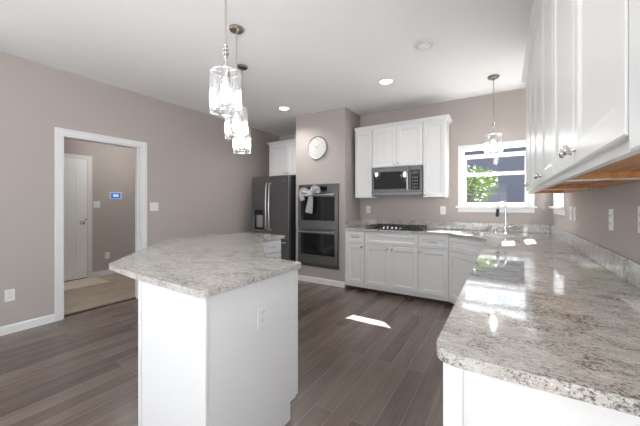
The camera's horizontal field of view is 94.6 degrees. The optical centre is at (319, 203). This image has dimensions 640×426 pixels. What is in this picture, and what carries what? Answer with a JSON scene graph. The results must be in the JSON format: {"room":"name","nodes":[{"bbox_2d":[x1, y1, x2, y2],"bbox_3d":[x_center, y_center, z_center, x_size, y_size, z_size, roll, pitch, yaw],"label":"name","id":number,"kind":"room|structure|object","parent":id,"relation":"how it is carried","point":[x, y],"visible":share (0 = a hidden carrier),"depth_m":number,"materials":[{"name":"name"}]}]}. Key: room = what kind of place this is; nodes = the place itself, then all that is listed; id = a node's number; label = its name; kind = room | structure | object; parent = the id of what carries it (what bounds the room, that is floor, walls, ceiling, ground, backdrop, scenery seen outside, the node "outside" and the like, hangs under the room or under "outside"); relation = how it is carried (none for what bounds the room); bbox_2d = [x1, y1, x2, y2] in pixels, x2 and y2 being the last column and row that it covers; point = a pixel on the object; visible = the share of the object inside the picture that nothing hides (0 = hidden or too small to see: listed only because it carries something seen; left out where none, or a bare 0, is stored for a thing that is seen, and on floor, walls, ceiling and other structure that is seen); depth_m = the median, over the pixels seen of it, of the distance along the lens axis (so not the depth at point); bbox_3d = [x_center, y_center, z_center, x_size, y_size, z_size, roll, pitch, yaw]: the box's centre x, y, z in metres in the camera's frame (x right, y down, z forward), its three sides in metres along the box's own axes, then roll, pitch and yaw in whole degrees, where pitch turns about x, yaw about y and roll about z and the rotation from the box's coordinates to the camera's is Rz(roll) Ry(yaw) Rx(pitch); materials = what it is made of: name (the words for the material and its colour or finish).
{"room":"kitchen","nodes":[
{"label":"kitchen","id":0,"kind":"room"},
{"bbox_2d":[64,138,134,277],"bbox_3d":[-4.054,-0.101,5.121,0.100,2.745,4.000,0,0,32],"label":"wall","id":1,"kind":"structure","parent":0,"point":[113,167],"depth_m":5.39,"materials":[{"name":"grey paint"}]},
{"bbox_2d":[64,158,86,280],"bbox_3d":[-4.190,0.253,4.747,0.105,2.015,0.751,0,0,32],"label":"door","id":2,"kind":"structure","parent":1,"relation":"in","point":[75,170],"depth_m":4.94,"materials":[{"name":"white paint"}]},
{"bbox_2d":[64,153,91,277],"bbox_3d":[-4.210,0.223,4.758,0.020,2.099,0.908,0,0,32],"label":"trim","id":3,"kind":"structure","parent":1,"relation":"attached to","point":[89,158],"depth_m":5.11,"materials":[{"name":"white paint"}]},
{"bbox_2d":[93,201,99,207],"bbox_3d":[-3.936,0.007,5.207,0.009,0.116,0.100,0,0,32],"label":"light switch","id":4,"kind":"object","parent":1,"relation":"attached to","point":[96,204],"visible":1,"depth_m":5.20,"materials":[{"name":"white plastic"}]},
{"bbox_2d":[92,269,116,276],"bbox_3d":[-3.459,1.229,5.968,0.014,0.086,1.934,0,0,32],"label":"baseboard","id":5,"kind":"structure","parent":1,"relation":"attached to","point":[102,272],"depth_m":5.27,"materials":[{"name":"white paint"}]},
{"bbox_2d":[105,252,109,258],"bbox_3d":[-3.849,0.932,5.347,0.009,0.116,0.072,0,0,32],"label":"wall outlet","id":6,"kind":"object","parent":1,"relation":"attached to","point":[107,254],"visible":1,"depth_m":5.35,"materials":[{"name":"white plastic"}]},
{"bbox_2d":[109,192,121,198],"bbox_3d":[-3.774,-0.153,5.451,0.024,0.132,0.210,0,0,32],"label":"alarm keypad","id":7,"kind":"object","parent":1,"relation":"attached to","point":[112,195],"visible":1,"depth_m":5.44,"materials":[{"name":"white plastic"}]},
{"bbox_2d":[0,52,278,326],"bbox_3d":[-4.332,-0.101,0.981,0.130,2.745,13.080,0,0,32],"label":"wall","id":8,"kind":"structure","parent":0,"point":[199,185],"depth_m":3.48,"materials":[{"name":"grey paint"}]},
{"bbox_2d":[4,288,14,301],"bbox_3d":[-3.050,0.897,2.904,0.009,0.116,0.072,0,0,32],"label":"wall outlet","id":9,"kind":"object","parent":8,"relation":"attached to","point":[9,295],"visible":1,"depth_m":2.90,"materials":[{"name":"white plastic"}]},
{"bbox_2d":[0,314,54,335],"bbox_3d":[-5.301,1.229,-0.708,0.014,0.086,9.189,0,0,32],"label":"baseboard","id":10,"kind":"structure","parent":8,"relation":"attached to","point":[43,320],"depth_m":3.00,"materials":[{"name":"white paint"}]},
{"bbox_2d":[64,297,135,316],"bbox_3d":[-2.707,1.268,3.662,0.060,0.008,0.804,0,0,32],"label":"trim","id":11,"kind":"structure","parent":8,"relation":"attached to","point":[65,315],"depth_m":3.61,"materials":[{"name":"brown"}]},
{"bbox_2d":[55,127,146,321],"bbox_3d":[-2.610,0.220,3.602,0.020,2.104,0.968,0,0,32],"label":"trim","id":12,"kind":"structure","parent":8,"relation":"attached to","point":[58,131],"depth_m":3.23,"materials":[{"name":"white paint"}]},
{"bbox_2d":[150,202,157,210],"bbox_3d":[-2.303,0.037,4.102,0.009,0.116,0.118,0,0,32],"label":"light switch","id":13,"kind":"object","parent":8,"relation":"attached to","point":[153,205],"visible":1,"depth_m":4.09,"materials":[{"name":"white plastic"}]},
{"bbox_2d":[0,273,453,425],"bbox_3d":[-3.167,1.332,0.166,6.850,0.120,13.230,0,0,32],"label":"floor","id":14,"kind":"structure","parent":0,"point":[366,358],"depth_m":2.37,"materials":[{"name":"brown wood"}]},
{"bbox_2d":[64,277,109,290],"bbox_3d":[-3.928,1.268,4.559,0.570,0.009,0.980,0,0,32],"label":"door mat","id":15,"kind":"object","parent":14,"relation":"on","point":[80,283],"visible":0.51,"depth_m":4.75,"materials":[{"name":"beige fabric"}]},
{"bbox_2d":[138,239,297,425],"bbox_3d":[-0.698,0.831,2.389,0.875,0.882,2.337,0,0,-11],"label":"kitchen island","id":16,"kind":"object","parent":14,"relation":"on","point":[207,361],"visible":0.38,"depth_m":1.43,"materials":[{"name":"white paint"}]},
{"bbox_2d":[109,232,300,297],"bbox_3d":[-0.847,0.373,2.435,1.214,0.030,2.524,0,0,-10],"label":"island countertop","id":17,"kind":"structure","parent":16,"relation":"on","point":[204,266],"depth_m":1.75,"materials":[{"name":"stone"}]},
{"bbox_2d":[257,303,266,328],"bbox_3d":[-0.296,0.577,1.522,0.009,0.116,0.072,0,0,32],"label":"wall outlet","id":18,"kind":"object","parent":16,"relation":"attached to","point":[262,309],"visible":1,"depth_m":1.51,"materials":[{"name":"white plastic"}]},
{"bbox_2d":[252,175,295,260],"bbox_3d":[-0.679,0.396,5.392,0.830,1.752,0.874,0,0,32],"label":"refrigerator","id":19,"kind":"object","parent":14,"relation":"on","point":[273,197],"visible":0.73,"depth_m":5.01,"materials":[{"name":"grey metal"}]},
{"bbox_2d":[345,230,366,290],"bbox_3d":[0.654,0.831,4.581,0.322,0.882,0.628,0,0,32],"label":"base cabinet","id":20,"kind":"object","parent":14,"relation":"on","point":[354,240],"visible":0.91,"depth_m":4.35,"materials":[{"name":"white paint"}]},
{"bbox_2d":[343,219,639,416],"bbox_3d":[0.750,0.321,2.664,2.546,0.134,3.785,0,0,32],"label":"countertop","id":21,"kind":"structure","parent":20,"relation":"on","point":[553,309],"depth_m":0.95,"materials":[{"name":"grey stone"}]},
{"bbox_2d":[366,224,426,230],"bbox_3d":[1.108,0.335,4.294,0.750,0.046,0.500,0,0,32],"label":"gas cooktop","id":22,"kind":"object","parent":21,"relation":"in","point":[374,226],"visible":1,"depth_m":4.20,"materials":[{"name":"black metal"}]},
{"bbox_2d":[472,234,508,237],"bbox_3d":[1.979,0.483,3.486,0.450,0.188,0.730,0,0,-13],"label":"sink","id":23,"kind":"object","parent":21,"relation":"in","point":[472,234],"visible":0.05,"depth_m":3.69,"materials":[{"name":"silver metal"}]},
{"bbox_2d":[495,201,516,233],"bbox_3d":[2.228,0.162,3.530,0.231,0.392,0.080,0,0,23],"label":"kitchen faucet","id":24,"kind":"object","parent":21,"relation":"on","point":[506,226],"visible":0.98,"depth_m":3.53,"materials":[{"name":"silver metal"}]},
{"bbox_2d":[365,231,419,299],"bbox_3d":[1.111,0.831,4.298,0.753,0.882,0.625,0,0,32],"label":"base cabinet","id":25,"kind":"object","parent":14,"relation":"on","point":[391,259],"visible":0.9,"depth_m":4.05,"materials":[{"name":"white paint"}]},
{"bbox_2d":[418,234,450,304],"bbox_3d":[1.589,0.831,3.998,0.375,0.882,0.628,0,0,32],"label":"base cabinet","id":26,"kind":"object","parent":14,"relation":"on","point":[433,250],"visible":0.9,"depth_m":3.76,"materials":[{"name":"white paint"}]},
{"bbox_2d":[449,236,485,304],"bbox_3d":[2.086,0.831,3.440,1.060,0.882,1.049,0,0,32],"label":"base cabinet","id":27,"kind":"object","parent":14,"relation":"on","point":[463,252],"visible":0.12,"depth_m":3.47,"materials":[{"name":"white paint"}]},
{"bbox_2d":[443,362,639,425],"bbox_3d":[0.798,0.831,0.965,0.658,0.882,0.924,0,0,32],"label":"base cabinet","id":28,"kind":"object","parent":14,"relation":"on","point":[470,398],"visible":0.21,"depth_m":0.67,"materials":[{"name":"white paint"}]},
{"bbox_2d":[0,0,532,135],"bbox_3d":[-3.167,-1.533,0.166,6.850,0.120,13.230,0,0,32],"label":"ceiling","id":29,"kind":"structure","parent":0,"point":[306,57],"depth_m":2.80,"materials":[{"name":"white paint"}]},
{"bbox_2d":[210,0,240,117],"bbox_3d":[-0.570,-1.008,1.788,0.184,0.930,0.184,0,0,32],"label":"pendant light","id":30,"kind":"object","parent":29,"relation":"hanging from","point":[225,76],"visible":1,"depth_m":1.77,"materials":[{"name":"clear glass"}]},
{"bbox_2d":[221,58,229,84],"bbox_3d":[-0.570,-0.804,1.788,0.060,0.152,0.059,0,0,32],"label":"socket","id":31,"kind":"object","parent":30,"relation":"attached to","point":[226,72],"depth_m":1.77,"materials":[{"name":"silver metal"}]},
{"bbox_2d":[226,24,246,139],"bbox_3d":[-0.701,-1.008,2.478,0.184,0.930,0.184,0,0,32],"label":"pendant light","id":32,"kind":"object","parent":29,"relation":"hanging from","point":[236,29],"visible":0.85,"depth_m":2.46,"materials":[{"name":"clear glass"}]},
{"bbox_2d":[234,106,239,116],"bbox_3d":[-0.701,-0.804,2.478,0.060,0.152,0.059,0,0,32],"label":"socket","id":33,"kind":"object","parent":32,"relation":"attached to","point":[235,113],"depth_m":2.45,"materials":[{"name":"silver metal"}]},
{"bbox_2d":[234,64,249,154],"bbox_3d":[-0.836,-1.008,3.163,0.184,0.930,0.184,0,0,32],"label":"pendant light","id":34,"kind":"object","parent":29,"relation":"hanging from","point":[242,67],"visible":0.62,"depth_m":3.15,"materials":[{"name":"clear glass"}]},
{"bbox_2d":[239,122,244,135],"bbox_3d":[-0.836,-0.804,3.163,0.060,0.152,0.059,0,0,32],"label":"socket","id":35,"kind":"object","parent":34,"relation":"attached to","point":[240,131],"depth_m":3.14,"materials":[{"name":"silver metal"}]},
{"bbox_2d":[278,106,289,109],"bbox_3d":[-0.552,-1.467,4.530,0.196,0.012,0.196,0,0,32],"label":"recessed light","id":36,"kind":"object","parent":29,"relation":"in","point":[279,107],"visible":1,"depth_m":4.52,"materials":[{"name":"white paint"}]},
{"bbox_2d":[378,78,393,84],"bbox_3d":[0.790,-1.467,3.537,0.196,0.012,0.196,0,0,32],"label":"recessed light","id":37,"kind":"object","parent":29,"relation":"in","point":[384,81],"visible":1,"depth_m":3.53,"materials":[{"name":"white paint"}]},
{"bbox_2d":[413,38,435,49],"bbox_3d":[0.962,-1.454,2.719,0.196,0.036,0.196,0,0,32],"label":"recessed light","id":38,"kind":"object","parent":29,"relation":"in","point":[423,44],"visible":1,"depth_m":2.69,"materials":[{"name":"white paint"}]},
{"bbox_2d":[485,74,501,157],"bbox_3d":[2.004,-1.008,3.411,0.184,0.930,0.184,0,0,32],"label":"pendant light","id":39,"kind":"object","parent":29,"relation":"hanging from","point":[493,147],"visible":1,"depth_m":3.40,"materials":[{"name":"clear glass"}]},
{"bbox_2d":[490,128,495,140],"bbox_3d":[2.004,-0.804,3.411,0.060,0.152,0.059,0,0,32],"label":"socket","id":40,"kind":"object","parent":39,"relation":"attached to","point":[493,136],"depth_m":3.39,"materials":[{"name":"silver metal"}]},
{"bbox_2d":[279,133,295,140],"bbox_3d":[-0.360,-0.101,6.141,1.150,2.745,0.120,0,0,32],"label":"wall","id":41,"kind":"structure","parent":0,"point":[290,136],"depth_m":6.28,"materials":[{"name":"grey paint"}]},
{"bbox_2d":[269,142,295,176],"bbox_3d":[-0.459,-0.828,5.738,0.883,0.600,0.648,0,0,32],"label":"upper cabinet","id":42,"kind":"object","parent":41,"relation":"attached to","point":[282,158],"visible":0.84,"depth_m":5.55,"materials":[{"name":"white paint"}]},
{"bbox_2d":[267,139,295,145],"bbox_3d":[-0.480,-1.155,5.747,0.927,0.058,0.635,0,0,32],"label":"crown molding","id":43,"kind":"structure","parent":42,"relation":"on","point":[290,140],"depth_m":5.54,"materials":[{"name":"white paint"}]},
{"bbox_2d":[296,107,359,287],"bbox_3d":[0.239,-0.101,5.136,0.930,2.745,0.952,0,0,32],"label":"wall partition","id":44,"kind":"structure","parent":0,"point":[336,126],"depth_m":4.66,"materials":[{"name":"grey paint"}]},
{"bbox_2d":[307,136,326,158],"bbox_3d":[-0.049,-0.908,4.736,0.376,0.376,0.029,0,0,32],"label":"wall clock","id":45,"kind":"object","parent":44,"relation":"attached to","point":[317,145],"visible":1,"depth_m":4.73,"materials":[{"name":"silver metal"}]},
{"bbox_2d":[298,183,338,269],"bbox_3d":[0.096,0.346,4.930,0.755,1.328,0.660,0,0,32],"label":"double wall oven","id":46,"kind":"object","parent":44,"relation":"attached to","point":[318,235],"visible":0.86,"depth_m":4.67,"materials":[{"name":"grey metal"}]},
{"bbox_2d":[298,185,320,213],"bbox_3d":[-0.167,-0.077,4.678,0.411,0.465,0.075,0,0,32],"label":"hand towel","id":47,"kind":"object","parent":46,"relation":"hanging from","point":[303,192],"visible":1,"depth_m":4.67,"materials":[{"name":"grey fabric"}]},
{"bbox_2d":[298,275,344,287],"bbox_3d":[0.176,1.229,5.048,0.944,0.086,0.766,0,0,32],"label":"baseboard","id":48,"kind":"structure","parent":44,"relation":"attached to","point":[300,277],"depth_m":4.69,"materials":[{"name":"white paint"}]},
{"bbox_2d":[345,219,359,227],"bbox_3d":[0.523,0.306,4.691,0.018,0.104,0.544,0,0,32],"label":"backsplash","id":49,"kind":"structure","parent":44,"relation":"attached to","point":[350,223],"depth_m":4.66,"materials":[{"name":"stone"}]},
{"bbox_2d":[360,88,552,224],"bbox_3d":[1.854,-0.101,4.296,2.700,2.745,0.150,0,0,32],"label":"wall","id":50,"kind":"structure","parent":0,"point":[472,117],"depth_m":4.14,"materials":[{"name":"grey paint"}]},
{"bbox_2d":[355,130,379,197],"bbox_3d":[0.756,-0.612,4.698,0.290,1.033,0.323,0,0,32],"label":"upper cabinet","id":51,"kind":"object","parent":50,"relation":"attached to","point":[364,139],"visible":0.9,"depth_m":4.57,"materials":[{"name":"white paint"}]},
{"bbox_2d":[373,123,422,167],"bbox_3d":[1.187,-0.836,4.412,0.745,0.585,0.353,0,0,32],"label":"upper cabinet","id":52,"kind":"object","parent":50,"relation":"attached to","point":[398,146],"visible":0.9,"depth_m":4.27,"materials":[{"name":"white paint"}]},
{"bbox_2d":[372,165,422,195],"bbox_3d":[1.173,-0.330,4.389,0.745,0.417,0.404,0,0,32],"label":"microwave","id":53,"kind":"object","parent":52,"relation":"attached to","point":[401,180],"visible":0.98,"depth_m":4.25,"materials":[{"name":"grey metal"}]},
{"bbox_2d":[354,114,452,131],"bbox_3d":[1.208,-1.155,4.400,1.374,0.058,0.350,0,0,32],"label":"crown molding","id":54,"kind":"structure","parent":52,"relation":"attached to","point":[447,117],"depth_m":4.20,"materials":[{"name":"white paint"}]},
{"bbox_2d":[423,120,449,197],"bbox_3d":[1.628,-0.612,4.137,0.295,1.033,0.353,0,0,32],"label":"upper cabinet","id":55,"kind":"object","parent":50,"relation":"attached to","point":[436,134],"visible":1,"depth_m":4.02,"materials":[{"name":"white paint"}]},
{"bbox_2d":[440,206,445,213],"bbox_3d":[1.771,0.092,4.253,0.072,0.116,0.009,0,0,32],"label":"wall outlet","id":56,"kind":"object","parent":50,"relation":"attached to","point":[442,208],"visible":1,"depth_m":4.25,"materials":[{"name":"white plastic"}]},
{"bbox_2d":[360,219,549,232],"bbox_3d":[1.737,0.306,4.267,2.525,0.104,0.020,0,0,32],"label":"backsplash","id":57,"kind":"structure","parent":50,"relation":"attached to","point":[531,228],"depth_m":4.07,"materials":[{"name":"stone"}]},
{"bbox_2d":[456,140,536,212],"bbox_3d":[2.337,-0.350,3.962,0.922,0.925,0.205,0,0,32],"label":"window","id":58,"kind":"structure","parent":50,"relation":"in","point":[529,206],"depth_m":3.98,"materials":[{"name":"white paint"}]},
{"bbox_2d":[553,181,639,262],"bbox_3d":[-0.425,-0.101,-1.768,0.150,2.745,12.551,0,0,32],"label":"wall","id":59,"kind":"structure","parent":0,"point":[592,206],"depth_m":1.68,"materials":[{"name":"grey paint"}]},
{"bbox_2d":[525,45,588,193],"bbox_3d":[1.837,-0.612,2.338,0.353,1.033,0.902,0,0,32],"label":"upper cabinet","id":60,"kind":"object","parent":59,"relation":"attached to","point":[529,184],"visible":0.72,"depth_m":2.36,"materials":[{"name":"white paint"}]},
{"bbox_2d":[521,0,541,83],"bbox_3d":[1.250,-1.157,1.401,0.355,0.062,3.220,0,0,32],"label":"crown molding","id":61,"kind":"structure","parent":60,"relation":"attached to","point":[536,4],"depth_m":2.05,"materials":[{"name":"white paint"}]},
{"bbox_2d":[549,193,565,215],"bbox_3d":[2.576,-0.350,3.096,0.205,0.925,0.770,0,0,32],"label":"window","id":62,"kind":"structure","parent":59,"relation":"in","point":[559,200],"depth_m":3.22,"materials":[{"name":"white paint"}]},
{"bbox_2d":[569,207,572,219],"bbox_3d":[2.198,0.082,2.589,0.009,0.116,0.118,0,0,32],"label":"light switch","id":63,"kind":"object","parent":59,"relation":"attached to","point":[570,208],"visible":1,"depth_m":2.56,"materials":[{"name":"white plastic"}]},
{"bbox_2d":[534,0,639,189],"bbox_3d":[1.359,-0.612,1.571,0.353,1.033,0.902,0,0,32],"label":"upper cabinet","id":64,"kind":"object","parent":59,"relation":"attached to","point":[544,179],"visible":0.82,"depth_m":1.59,"materials":[{"name":"white paint"}]},
{"bbox_2d":[550,225,639,288],"bbox_3d":[1.824,0.306,2.000,0.020,0.104,3.775,0,0,32],"label":"backsplash","id":65,"kind":"structure","parent":59,"relation":"attached to","point":[628,269],"depth_m":1.65,"materials":[{"name":"stone"}]},
{"bbox_2d":[553,0,639,181],"bbox_3d":[0.880,-0.612,0.804,0.353,1.033,0.902,0,0,32],"label":"upper cabinet","id":66,"kind":"object","parent":59,"relation":"attached to","point":[591,37],"visible":0.98,"depth_m":0.76,"materials":[{"name":"white paint"}]},
{"bbox_2d":[609,209,613,230],"bbox_3d":[1.591,0.086,1.615,0.009,0.116,0.072,0,0,32],"label":"wall outlet","id":67,"kind":"object","parent":59,"relation":"attached to","point":[611,211],"visible":1,"depth_m":1.60,"materials":[{"name":"white plastic"}]},
{"bbox_2d":[629,0,639,150],"bbox_3d":[0.528,-0.602,0.240,0.353,1.053,0.420,0,0,32],"label":"upper cabinet","id":68,"kind":"object","parent":59,"relation":"attached to","point":[634,5],"visible":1,"depth_m":0.47,"materials":[{"name":"white paint"}]},
{"bbox_2d":[638,206,639,232],"bbox_3d":[1.367,0.067,1.257,0.009,0.116,0.072,0,0,32],"label":"wall outlet","id":69,"kind":"object","parent":59,"relation":"attached to","point":[638,206],"visible":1,"depth_m":1.27,"materials":[{"name":"white plastic"}]},
{"label":"outside","id":70,"kind":"structure","parent":0,"visible":0},
{"bbox_3d":[6.615,1.597,10.606,60.000,0.150,65.000,0,0,32],"label":"ground","id":71,"kind":"structure","parent":70,"visible":0},
{"bbox_2d":[466,166,498,202],"bbox_3d":[3.755,0.268,7.474,1.337,2.514,1.423,0,0,32],"label":"tree","id":72,"kind":"object","parent":71,"relation":"on","point":[472,187],"visible":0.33,"depth_m":7.15,"materials":[{"name":"green plant"}]},
{"bbox_2d":[464,147,525,202],"bbox_3d":[9.922,-0.928,15.910,18.800,4.900,8.500,0,0,32],"label":"house","id":73,"kind":"structure","parent":71,"relation":"on","point":[511,188],"depth_m":12.72,"materials":[{"name":"grey"}]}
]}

